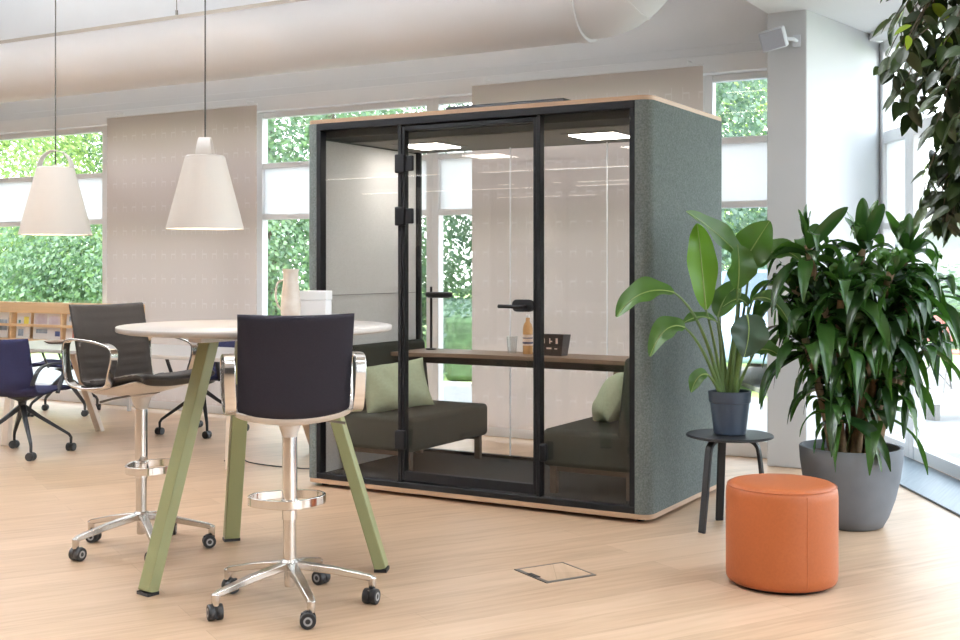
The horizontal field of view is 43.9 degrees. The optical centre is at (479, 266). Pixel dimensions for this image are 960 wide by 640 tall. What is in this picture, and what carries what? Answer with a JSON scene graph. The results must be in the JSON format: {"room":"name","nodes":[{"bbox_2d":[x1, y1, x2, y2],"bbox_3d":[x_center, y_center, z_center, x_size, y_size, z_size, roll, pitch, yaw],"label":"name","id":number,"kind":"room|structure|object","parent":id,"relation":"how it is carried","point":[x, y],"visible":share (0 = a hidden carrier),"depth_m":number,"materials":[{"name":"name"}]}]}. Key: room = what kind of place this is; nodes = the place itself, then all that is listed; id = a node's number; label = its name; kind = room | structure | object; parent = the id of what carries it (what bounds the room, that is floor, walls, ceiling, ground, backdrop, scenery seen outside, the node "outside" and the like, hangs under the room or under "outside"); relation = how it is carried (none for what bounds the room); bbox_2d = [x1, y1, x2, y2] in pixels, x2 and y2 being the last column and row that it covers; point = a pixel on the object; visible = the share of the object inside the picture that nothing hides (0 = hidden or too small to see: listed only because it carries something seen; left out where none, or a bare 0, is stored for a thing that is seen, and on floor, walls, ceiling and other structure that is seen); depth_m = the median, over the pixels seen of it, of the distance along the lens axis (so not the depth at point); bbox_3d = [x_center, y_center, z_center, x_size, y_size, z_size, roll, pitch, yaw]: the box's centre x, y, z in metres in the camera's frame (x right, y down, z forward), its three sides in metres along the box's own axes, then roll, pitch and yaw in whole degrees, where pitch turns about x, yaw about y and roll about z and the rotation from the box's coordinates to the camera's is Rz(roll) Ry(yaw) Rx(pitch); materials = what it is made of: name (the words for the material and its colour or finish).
{"room":"open-plan office","nodes":[
{"label":"open-plan office","id":0,"kind":"room"},
{"bbox_2d":[0,0,766,134],"bbox_3d":[-2.808,-2.150,11.377,11.700,1.490,0.240,0,0,30],"label":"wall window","id":1,"kind":"structure","parent":0,"point":[678,24],"depth_m":10.18,"materials":[{"name":"white paint"}]},
{"bbox_2d":[0,126,106,385],"bbox_3d":[-4.527,-0.075,12.400,1.900,2.660,0.080,0,0,30],"label":"window","id":2,"kind":"structure","parent":1,"relation":"attached to","point":[14,192],"depth_m":12.10,"materials":[{"name":"white"}]},
{"bbox_2d":[106,101,257,405],"bbox_3d":[-2.791,-0.117,11.159,1.900,2.765,0.100,0,0,30],"label":"wall","id":3,"kind":"structure","parent":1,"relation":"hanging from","point":[178,275],"depth_m":11.14,"materials":[{"name":"white paint"}]},
{"bbox_2d":[257,99,431,396],"bbox_3d":[-1.199,-0.075,10.463,1.900,2.660,0.080,0,0,30],"label":"window","id":4,"kind":"structure","parent":1,"relation":"attached to","point":[283,187],"depth_m":10.76,"materials":[{"name":"white"}]},
{"bbox_2d":[432,76,704,400],"bbox_3d":[0.646,-0.075,9.390,2.370,2.660,0.080,0,0,30],"label":"window","id":5,"kind":"structure","parent":1,"relation":"attached to","point":[451,172],"depth_m":9.92,"materials":[{"name":"white"}]},
{"bbox_2d":[471,60,703,429],"bbox_3d":[0.788,-0.117,9.075,1.935,2.765,0.100,0,0,30],"label":"wall","id":6,"kind":"structure","parent":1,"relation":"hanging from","point":[574,175],"depth_m":9.13,"materials":[{"name":"white paint"}]},
{"bbox_2d":[705,71,766,208],"bbox_3d":[1.925,-0.075,8.645,0.590,2.660,0.080,0,0,30],"label":"window","id":7,"kind":"structure","parent":1,"relation":"attached to","point":[744,158],"depth_m":8.65,"materials":[{"name":"white"}]},
{"bbox_2d":[0,397,959,639],"bbox_3d":[-3.086,1.415,3.445,19.200,0.120,15.850,0,0,30],"label":"floor","id":8,"kind":"structure","parent":0,"point":[451,575],"depth_m":5.41,"materials":[{"name":"brown wood"}]},
{"bbox_2d":[0,339,76,460],"bbox_3d":[-3.311,0.928,8.618,0.558,0.853,0.546,0,0,14],"label":"office chair","id":9,"kind":"object","parent":8,"relation":"on","point":[17,379],"visible":0.94,"depth_m":8.39,"materials":[{"name":"blue fabric"}]},
{"bbox_2d":[27,353,100,416],"bbox_3d":[-3.841,0.928,11.031,0.546,0.853,0.558,0,0,-5],"label":"office chair","id":10,"kind":"object","parent":8,"relation":"on","point":[58,367],"visible":0.34,"depth_m":10.89,"materials":[{"name":"black"}]},
{"bbox_2d":[0,301,144,410],"bbox_3d":[-4.484,0.855,11.976,2.924,1.000,0.190,0,0,30],"label":"bookcase","id":11,"kind":"object","parent":8,"relation":"on","point":[12,307],"visible":0.2,"depth_m":11.90,"materials":[{"name":"brown wood"}]},
{"bbox_2d":[0,312,8,337],"bbox_3d":[-4.908,0.586,12.222,0.220,0.270,0.027,0,0,30],"label":"magazine","id":12,"kind":"object","parent":11,"relation":"on","point":[4,316],"visible":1,"depth_m":12.19,"materials":[{"name":"white paper"}]},
{"bbox_2d":[0,319,6,329],"bbox_3d":[-4.894,0.591,12.207,0.150,0.110,0.010,0,0,30],"label":"print","id":13,"kind":"object","parent":12,"relation":"attached to","point":[1,320],"depth_m":12.20,"materials":[{"name":"paper"}]},
{"bbox_2d":[16,313,30,338],"bbox_3d":[-4.614,0.586,12.051,0.200,0.270,0.027,0,0,30],"label":"magazine","id":14,"kind":"object","parent":11,"relation":"on","point":[22,318],"visible":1,"depth_m":12.04,"materials":[{"name":"white paper"}]},
{"bbox_2d":[18,317,28,335],"bbox_3d":[-4.613,0.598,12.044,0.150,0.195,0.016,0,0,30],"label":"print","id":15,"kind":"object","parent":14,"relation":"attached to","point":[22,331],"depth_m":12.04,"materials":[{"name":"white paper"}]},
{"bbox_2d":[33,313,48,338],"bbox_3d":[-4.390,0.586,11.920,0.210,0.270,0.027,0,0,30],"label":"magazine","id":16,"kind":"object","parent":11,"relation":"on","point":[39,318],"visible":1,"depth_m":11.91,"materials":[{"name":"white paper"}]},
{"bbox_2d":[35,313,47,332],"bbox_3d":[-4.387,0.564,11.915,0.190,0.195,0.016,0,0,30],"label":"print","id":17,"kind":"object","parent":16,"relation":"attached to","point":[40,318],"depth_m":11.91,"materials":[{"name":"paper"}]},
{"bbox_2d":[47,314,59,339],"bbox_3d":[-4.210,0.586,11.802,0.190,0.270,0.027,0,0,30],"label":"magazine","id":18,"kind":"object","parent":11,"relation":"on","point":[53,319],"visible":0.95,"depth_m":11.80,"materials":[{"name":"white paper"}]},
{"bbox_2d":[49,316,59,336],"bbox_3d":[-4.212,0.586,11.797,0.170,0.200,0.016,0,0,30],"label":"print","id":19,"kind":"object","parent":18,"relation":"attached to","point":[53,320],"depth_m":11.80,"materials":[{"name":"pink"}]},
{"bbox_2d":[66,314,73,338],"bbox_3d":[-3.966,0.586,11.674,0.240,0.270,0.027,0,0,30],"label":"magazine","id":20,"kind":"object","parent":11,"relation":"on","point":[69,331],"visible":0.21,"depth_m":11.71,"materials":[{"name":"white paper"}]},
{"bbox_2d":[61,302,215,560],"bbox_3d":[-1.648,0.767,5.731,0.660,1.176,0.677,0,0,33],"label":"bar stool","id":21,"kind":"object","parent":8,"relation":"on","point":[111,363],"visible":0.82,"depth_m":5.70,"materials":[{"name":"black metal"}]},
{"bbox_2d":[1,339,308,469],"bbox_3d":[-2.469,0.986,8.929,3.150,0.746,0.957,0,0,30],"label":"conference table","id":22,"kind":"object","parent":8,"relation":"on","point":[158,351],"visible":0.26,"depth_m":9.07,"materials":[{"name":"grey"}]},
{"bbox_2d":[44,340,63,343],"bbox_3d":[-3.403,0.602,9.559,0.184,0.022,0.184,0,0,30],"label":"shallow dish","id":23,"kind":"object","parent":22,"relation":"on","point":[46,341],"visible":0.85,"depth_m":9.50,"materials":[{"name":"brown"}]},
{"bbox_2d":[155,341,248,438],"bbox_3d":[-2.266,0.928,9.745,0.558,0.853,0.546,0,0,26],"label":"office chair","id":24,"kind":"object","parent":8,"relation":"on","point":[159,430],"visible":0.26,"depth_m":9.64,"materials":[{"name":"black metal"}]},
{"bbox_2d":[115,319,391,596],"bbox_3d":[-1.010,0.808,5.380,1.220,1.093,1.220,0,0,0],"label":"bar table","id":25,"kind":"object","parent":8,"relation":"on","point":[208,334],"visible":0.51,"depth_m":5.13,"materials":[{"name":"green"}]},
{"bbox_2d":[275,269,300,315],"bbox_3d":[-0.911,0.136,5.696,0.112,0.252,0.096,0,0,-36],"label":"ceramic jug","id":26,"kind":"object","parent":25,"relation":"on","point":[290,296],"visible":0.87,"depth_m":5.67,"materials":[{"name":"beige ceramic"}]},
{"bbox_2d":[300,290,331,315],"bbox_3d":[-0.803,0.189,5.800,0.144,0.146,0.126,0,0,6],"label":"box","id":27,"kind":"object","parent":25,"relation":"on","point":[313,302],"visible":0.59,"depth_m":5.74,"materials":[{"name":"white paper"}]},
{"bbox_2d":[224,460,308,468],"bbox_3d":[-1.224,1.350,8.126,1.175,0.009,0.240,0,0,23],"label":"power cable","id":28,"kind":"object","parent":8,"relation":"on","point":[224,460],"visible":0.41,"depth_m":8.11,"materials":[{"name":"black plastic"}]},
{"bbox_2d":[206,313,379,629],"bbox_3d":[-0.746,0.766,4.766,0.687,1.175,0.678,0,0,-15],"label":"bar stool","id":29,"kind":"object","parent":8,"relation":"on","point":[293,372],"visible":1,"depth_m":4.57,"materials":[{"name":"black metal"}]},
{"bbox_2d":[34,389,766,458],"bbox_3d":[-2.882,1.295,11.339,11.610,0.120,0.100,0,0,30],"label":"baseboard","id":30,"kind":"structure","parent":8,"relation":"on","point":[732,449],"depth_m":9.57,"materials":[{"name":"white"}]},
{"bbox_2d":[309,95,721,520],"bbox_3d":[0.185,0.171,7.309,2.290,2.368,1.270,0,0,30],"label":"booth","id":31,"kind":"object","parent":8,"relation":"on","point":[365,172],"visible":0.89,"depth_m":6.95,"materials":[{"name":"grey fabric"}]},
{"bbox_2d":[343,339,486,470],"bbox_3d":[-0.436,0.884,7.714,0.606,0.781,0.930,0,0,30],"label":"sofa","id":32,"kind":"object","parent":31,"relation":"on","point":[444,422],"visible":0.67,"depth_m":7.45,"materials":[{"name":"fabric"}]},
{"bbox_2d":[365,357,434,412],"bbox_3d":[-0.537,0.755,7.567,0.478,0.343,0.233,0,0,-15],"label":"cushion","id":33,"kind":"object","parent":32,"relation":"on","point":[381,392],"visible":0.8,"depth_m":7.50,"materials":[{"name":"fabric"}]},
{"bbox_2d":[392,141,467,149],"bbox_3d":[-0.326,-0.789,7.789,0.360,0.012,0.360,0,0,30],"label":"lamp","id":34,"kind":"object","parent":31,"relation":"attached to","point":[429,145],"depth_m":7.72,"materials":[{"name":"plastic"}]},
{"bbox_2d":[391,348,628,374],"bbox_3d":[0.328,0.610,7.555,2.074,0.104,0.450,0,0,30],"label":"desk","id":35,"kind":"object","parent":31,"relation":"attached to","point":[608,363],"visible":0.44,"depth_m":7.53,"materials":[{"name":"brown wood"}]},
{"bbox_2d":[425,287,452,349],"bbox_3d":[-0.275,0.345,7.997,0.185,0.425,0.192,0,0,2],"label":"task lamp","id":36,"kind":"object","parent":35,"relation":"on","point":[430,294],"visible":1,"depth_m":7.96,"materials":[{"name":"black metal"}]},
{"bbox_2d":[523,315,532,353],"bbox_3d":[0.307,0.432,7.654,0.067,0.252,0.067,0,0,30],"label":"juice bottle","id":37,"kind":"object","parent":35,"relation":"on","point":[527,327],"visible":1,"depth_m":7.63,"materials":[{"name":"brown glass"}]},
{"bbox_2d":[544,334,570,355],"bbox_3d":[0.465,0.492,7.528,0.189,0.132,0.109,0,0,30],"label":"desk clock","id":38,"kind":"object","parent":35,"relation":"on","point":[554,344],"visible":0.86,"depth_m":7.48,"materials":[{"name":"black plastic"}]},
{"bbox_2d":[544,358,628,500],"bbox_3d":[0.843,0.884,6.969,0.606,0.781,0.930,0,0,30],"label":"sofa","id":39,"kind":"object","parent":31,"relation":"on","point":[585,446],"visible":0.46,"depth_m":6.59,"materials":[{"name":"fabric"}]},
{"bbox_2d":[592,372,623,421],"bbox_3d":[0.780,0.755,6.905,0.237,0.341,0.479,0,0,-4],"label":"cushion","id":40,"kind":"object","parent":39,"relation":"on","point":[606,406],"visible":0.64,"depth_m":6.75,"materials":[{"name":"fabric"}]},
{"bbox_2d":[561,130,628,139],"bbox_3d":[0.728,-0.792,7.175,0.360,0.006,0.360,0,0,30],"label":"lamp","id":41,"kind":"object","parent":31,"relation":"attached to","point":[604,134],"depth_m":7.10,"materials":[{"name":"plastic"}]},
{"bbox_2d":[514,562,595,582],"bbox_3d":[0.332,1.352,5.283,0.262,0.006,0.262,0,0,-30],"label":"floor outlet","id":42,"kind":"object","parent":8,"relation":"on","point":[560,571],"visible":1,"depth_m":5.28,"materials":[{"name":"beige wood"}]},
{"bbox_2d":[686,428,773,533],"bbox_3d":[1.295,1.111,6.180,0.446,0.490,0.446,0,0,0],"label":"side table","id":43,"kind":"object","parent":8,"relation":"on","point":[753,437],"visible":0.84,"depth_m":6.09,"materials":[{"name":"black"}]},
{"bbox_2d":[615,210,800,435],"bbox_3d":[1.173,0.288,6.131,0.979,1.152,0.364,0,0,0],"label":"leaf plant","id":44,"kind":"object","parent":43,"relation":"on","point":[753,246],"visible":0.98,"depth_m":6.10,"materials":[{"name":"green plant"}]},
{"bbox_2d":[726,473,838,594],"bbox_3d":[1.295,1.136,5.120,0.470,0.438,0.470,0,0,0],"label":"pouf","id":45,"kind":"object","parent":8,"relation":"on","point":[782,530],"visible":1,"depth_m":4.93,"materials":[{"name":"orange leather"}]},
{"bbox_2d":[750,198,959,531],"bbox_3d":[2.019,0.498,6.216,1.197,1.713,0.850,0,0,0],"label":"dracaena plant","id":46,"kind":"object","parent":8,"relation":"on","point":[858,352],"visible":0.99,"depth_m":6.05,"materials":[{"name":"green plant"}]},
{"bbox_2d":[880,32,919,456],"bbox_3d":[3.056,-0.175,8.680,0.090,3.030,0.620,0,0,0],"label":"window","id":47,"kind":"structure","parent":8,"relation":"on","point":[894,147],"depth_m":8.81,"materials":[{"name":"white"}]},
{"bbox_2d":[872,0,959,246],"bbox_3d":[2.106,0.053,4.274,1.307,2.604,0.945,0,0,-4],"label":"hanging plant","id":48,"kind":"object","parent":8,"relation":"on","point":[939,61],"visible":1,"depth_m":4.30,"materials":[{"name":"plant"}]},
{"bbox_2d":[899,456,959,516],"bbox_3d":[2.811,1.349,2.690,0.420,0.014,11.800,0,0,0],"label":"trim","id":49,"kind":"structure","parent":8,"relation":"on","point":[941,489],"depth_m":7.36,"materials":[{"name":"white metal"}]},
{"bbox_2d":[909,6,959,479],"bbox_3d":[3.056,-0.175,7.230,0.090,3.030,2.280,0,0,0],"label":"window","id":50,"kind":"structure","parent":8,"relation":"on","point":[948,465],"depth_m":8.29,"materials":[{"name":"white"}]},
{"bbox_2d":[767,10,881,468],"bbox_3d":[2.474,-0.195,8.598,0.341,3.100,1.398,0,0,40],"label":"wall column","id":51,"kind":"structure","parent":0,"point":[823,94],"depth_m":8.11,"materials":[{"name":"paint"}]},
{"bbox_2d":[758,25,800,52],"bbox_3d":[1.989,-1.515,7.936,0.250,0.187,0.219,0,0,24],"label":"wall speaker","id":52,"kind":"object","parent":51,"relation":"attached to","point":[775,38],"visible":1,"depth_m":7.87,"materials":[{"name":"grey plastic"}]},
{"bbox_2d":[759,28,785,51],"bbox_3d":[1.929,-1.497,7.865,0.170,0.143,0.039,0,0,24],"label":"grille","id":53,"kind":"object","parent":52,"relation":"attached to","point":[775,38],"depth_m":7.86,"materials":[{"name":"white plastic"}]},
{"bbox_2d":[746,0,917,33],"bbox_3d":[1.523,-1.805,0.791,6.876,0.160,15.900,0,0,30],"label":"ceiling","id":54,"kind":"structure","parent":0,"point":[863,15],"depth_m":7.95,"materials":[{"name":"paint"}]},
{"bbox_2d":[869,0,949,40],"bbox_3d":[2.976,-1.705,2.840,0.200,0.060,12.000,0,0,0],"label":"trim","id":55,"kind":"structure","parent":54,"relation":"attached to","point":[879,36],"depth_m":8.56,"materials":[{"name":"paint"}]},
{"bbox_3d":[-6.557,-2.970,4.996,11.640,0.150,15.040,0,0,30],"label":"ceiling","id":56,"kind":"structure","parent":0,"visible":0},
{"bbox_2d":[18,0,92,235],"bbox_3d":[-2.183,-1.530,6.130,0.362,2.730,0.362,0,0,0],"label":"pendant lamp","id":57,"kind":"object","parent":56,"relation":"hanging from","point":[55,206],"visible":1,"depth_m":6.02,"materials":[{"name":"white"}]},
{"bbox_2d":[166,0,243,229],"bbox_3d":[-1.303,-1.538,5.653,0.362,2.715,0.362,0,0,-7],"label":"pendant lamp","id":58,"kind":"object","parent":56,"relation":"hanging from","point":[204,197],"visible":1,"depth_m":5.55,"materials":[{"name":"white"}]},
{"bbox_2d":[0,0,666,102],"bbox_3d":[-3.484,-2.194,10.359,11.356,1.402,0.540,0,0,30],"label":"air duct","id":59,"kind":"object","parent":56,"relation":"hanging from","point":[279,36],"visible":0.99,"depth_m":8.92,"materials":[{"name":"metal"}]},
{"label":"outside","id":60,"kind":"structure","parent":0,"visible":0},
{"bbox_2d":[31,287,959,398],"bbox_3d":[11.106,1.565,38.962,100.000,0.180,61.480,0,0,30],"label":"lawn","id":61,"kind":"structure","parent":60,"point":[956,358],"depth_m":19.22,"materials":[{"name":"green plant"}]},
{"bbox_2d":[0,230,69,301],"bbox_3d":[-10.733,0.235,25.726,3.116,3.185,4.272,0,0,45],"label":"bush","id":62,"kind":"object","parent":61,"relation":"on","point":[1,230],"visible":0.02,"depth_m":25.48,"materials":[{"name":"green plant"}]},
{"bbox_2d":[0,225,101,302],"bbox_3d":[-8.552,0.235,23.546,3.116,3.185,4.272,0,0,-18],"label":"bush","id":63,"kind":"object","parent":61,"relation":"on","point":[47,277],"visible":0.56,"depth_m":22.67,"materials":[{"name":"green plant"}]},
{"bbox_2d":[0,133,101,298],"bbox_3d":[-8.036,-2.034,25.987,5.725,7.425,4.875,0,0,-14],"label":"tree","id":64,"kind":"object","parent":61,"relation":"on","point":[74,146],"visible":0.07,"depth_m":26.11,"materials":[{"name":"green plant"}]},
{"bbox_2d":[0,133,101,248],"bbox_3d":[-11.613,-2.209,28.881,5.119,7.796,6.011,0,0,-7],"label":"tree","id":65,"kind":"object","parent":61,"relation":"on","point":[6,146],"visible":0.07,"depth_m":29.79,"materials":[{"name":"green plant"}]},
{"bbox_2d":[12,133,101,251],"bbox_3d":[-8.631,-2.085,30.158,5.064,7.569,6.011,0,0,-41],"label":"tree","id":66,"kind":"object","parent":61,"relation":"on","point":[84,136],"visible":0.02,"depth_m":28.85,"materials":[{"name":"green plant"}]},
{"bbox_2d":[81,232,300,315],"bbox_3d":[-5.293,0.283,21.321,4.108,3.063,2.996,0,0,9],"label":"bush","id":67,"kind":"object","parent":61,"relation":"on","point":[277,259],"visible":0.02,"depth_m":21.44,"materials":[{"name":"green plant"}]},
{"bbox_2d":[268,106,450,315],"bbox_3d":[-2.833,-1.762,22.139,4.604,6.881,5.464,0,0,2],"label":"hedge","id":68,"kind":"object","parent":61,"relation":"on","point":[303,129],"visible":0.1,"depth_m":21.53,"materials":[{"name":"green plant"}]},
{"bbox_2d":[422,226,469,339],"bbox_3d":[-1.610,0.378,24.473,2.756,2.818,3.779,0,0,36],"label":"bush","id":69,"kind":"object","parent":61,"relation":"on","point":[450,279],"visible":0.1,"depth_m":24.39,"materials":[{"name":"green plant"}]},
{"bbox_2d":[422,103,471,294],"bbox_3d":[1.100,-1.998,26.423,5.692,7.394,5.565,0,0,-21],"label":"tree","id":70,"kind":"object","parent":61,"relation":"on","point":[461,233],"visible":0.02,"depth_m":26.07,"materials":[{"name":"green plant"}]},
{"bbox_2d":[443,297,471,380],"bbox_3d":[-0.177,1.022,19.077,1.070,0.932,7.633,0,0,-3],"label":"clipped hedge","id":71,"kind":"object","parent":61,"relation":"on","point":[457,313],"visible":0.18,"depth_m":15.33,"materials":[{"name":"green plant"}]},
{"bbox_2d":[452,265,471,298],"bbox_3d":[1.188,0.378,22.928,2.756,2.818,3.779,0,0,-27],"label":"bush","id":72,"kind":"object","parent":61,"relation":"on","point":[469,279],"visible":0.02,"depth_m":23.45,"materials":[{"name":"green plant"}]},
{"bbox_2d":[716,79,766,270],"bbox_3d":[3.950,-1.430,19.375,4.654,6.184,4.760,0,0,44],"label":"tree","id":73,"kind":"object","parent":61,"relation":"on","point":[730,89],"visible":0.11,"depth_m":18.31,"materials":[{"name":"green plant"}]},
{"bbox_2d":[722,269,766,366],"bbox_3d":[4.099,0.750,15.693,1.680,1.450,4.150,0,0,26],"label":"parked car","id":74,"kind":"object","parent":61,"relation":"on","point":[728,319],"visible":0.02,"depth_m":14.15,"materials":[{"name":"white paint"}]},
{"bbox_2d":[725,214,959,295],"bbox_3d":[12.500,0.100,31.000,11.800,2.750,6.800,0,0,0],"label":"building","id":75,"kind":"structure","parent":61,"relation":"on","point":[950,251],"depth_m":28.00,"materials":[{"name":"tile"}]},
{"bbox_2d":[928,274,959,346],"bbox_3d":[9.198,0.884,21.725,4.794,1.519,3.070,0,0,22],"label":"bush","id":76,"kind":"object","parent":61,"relation":"on","point":[953,302],"visible":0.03,"depth_m":21.51,"materials":[{"name":"green plant"}]},
{"bbox_2d":[931,263,959,303],"bbox_3d":[11.491,0.718,24.771,5.551,1.907,3.786,0,0,30],"label":"bush","id":77,"kind":"object","parent":61,"relation":"on","point":[949,270],"visible":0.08,"depth_m":25.30,"materials":[{"name":"green plant"}]},
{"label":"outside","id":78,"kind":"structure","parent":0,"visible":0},
{"bbox_2d":[31,357,959,460],"bbox_3d":[-7.434,1.450,16.551,30.500,0.070,4.070,0,0,30],"label":"terrace","id":79,"kind":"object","parent":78,"point":[942,436],"depth_m":11.13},
{"bbox_2d":[926,394,959,420],"bbox_3d":[4.720,1.320,11.300,1.400,0.200,0.340,0,0,-20],"label":"bench","id":80,"kind":"object","parent":79,"relation":"on","point":[937,399],"visible":0.34,"depth_m":10.99,"materials":[{"name":"white"}]},
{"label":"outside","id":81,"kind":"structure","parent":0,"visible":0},
{"bbox_2d":[740,367,959,409],"bbox_3d":[8.056,1.450,5.990,9.600,0.060,22.000,0,0,0],"label":"terrace","id":82,"kind":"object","parent":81,"point":[752,379],"depth_m":14.65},
{"bbox_2d":[927,315,949,388],"bbox_3d":[5.256,0.994,14.192,0.442,0.869,0.535,0,0,-35],"label":"chair","id":83,"kind":"object","parent":82,"relation":"on","point":[937,318],"visible":0.08,"depth_m":14.06,"materials":[{"name":"white fabric"}]},
{"bbox_2d":[942,331,959,391],"bbox_3d":[5.555,0.994,13.608,0.442,0.869,0.535,0,0,30],"label":"chair","id":84,"kind":"object","parent":82,"relation":"on","point":[954,352],"visible":0.15,"depth_m":13.60,"materials":[{"name":"white fabric"}]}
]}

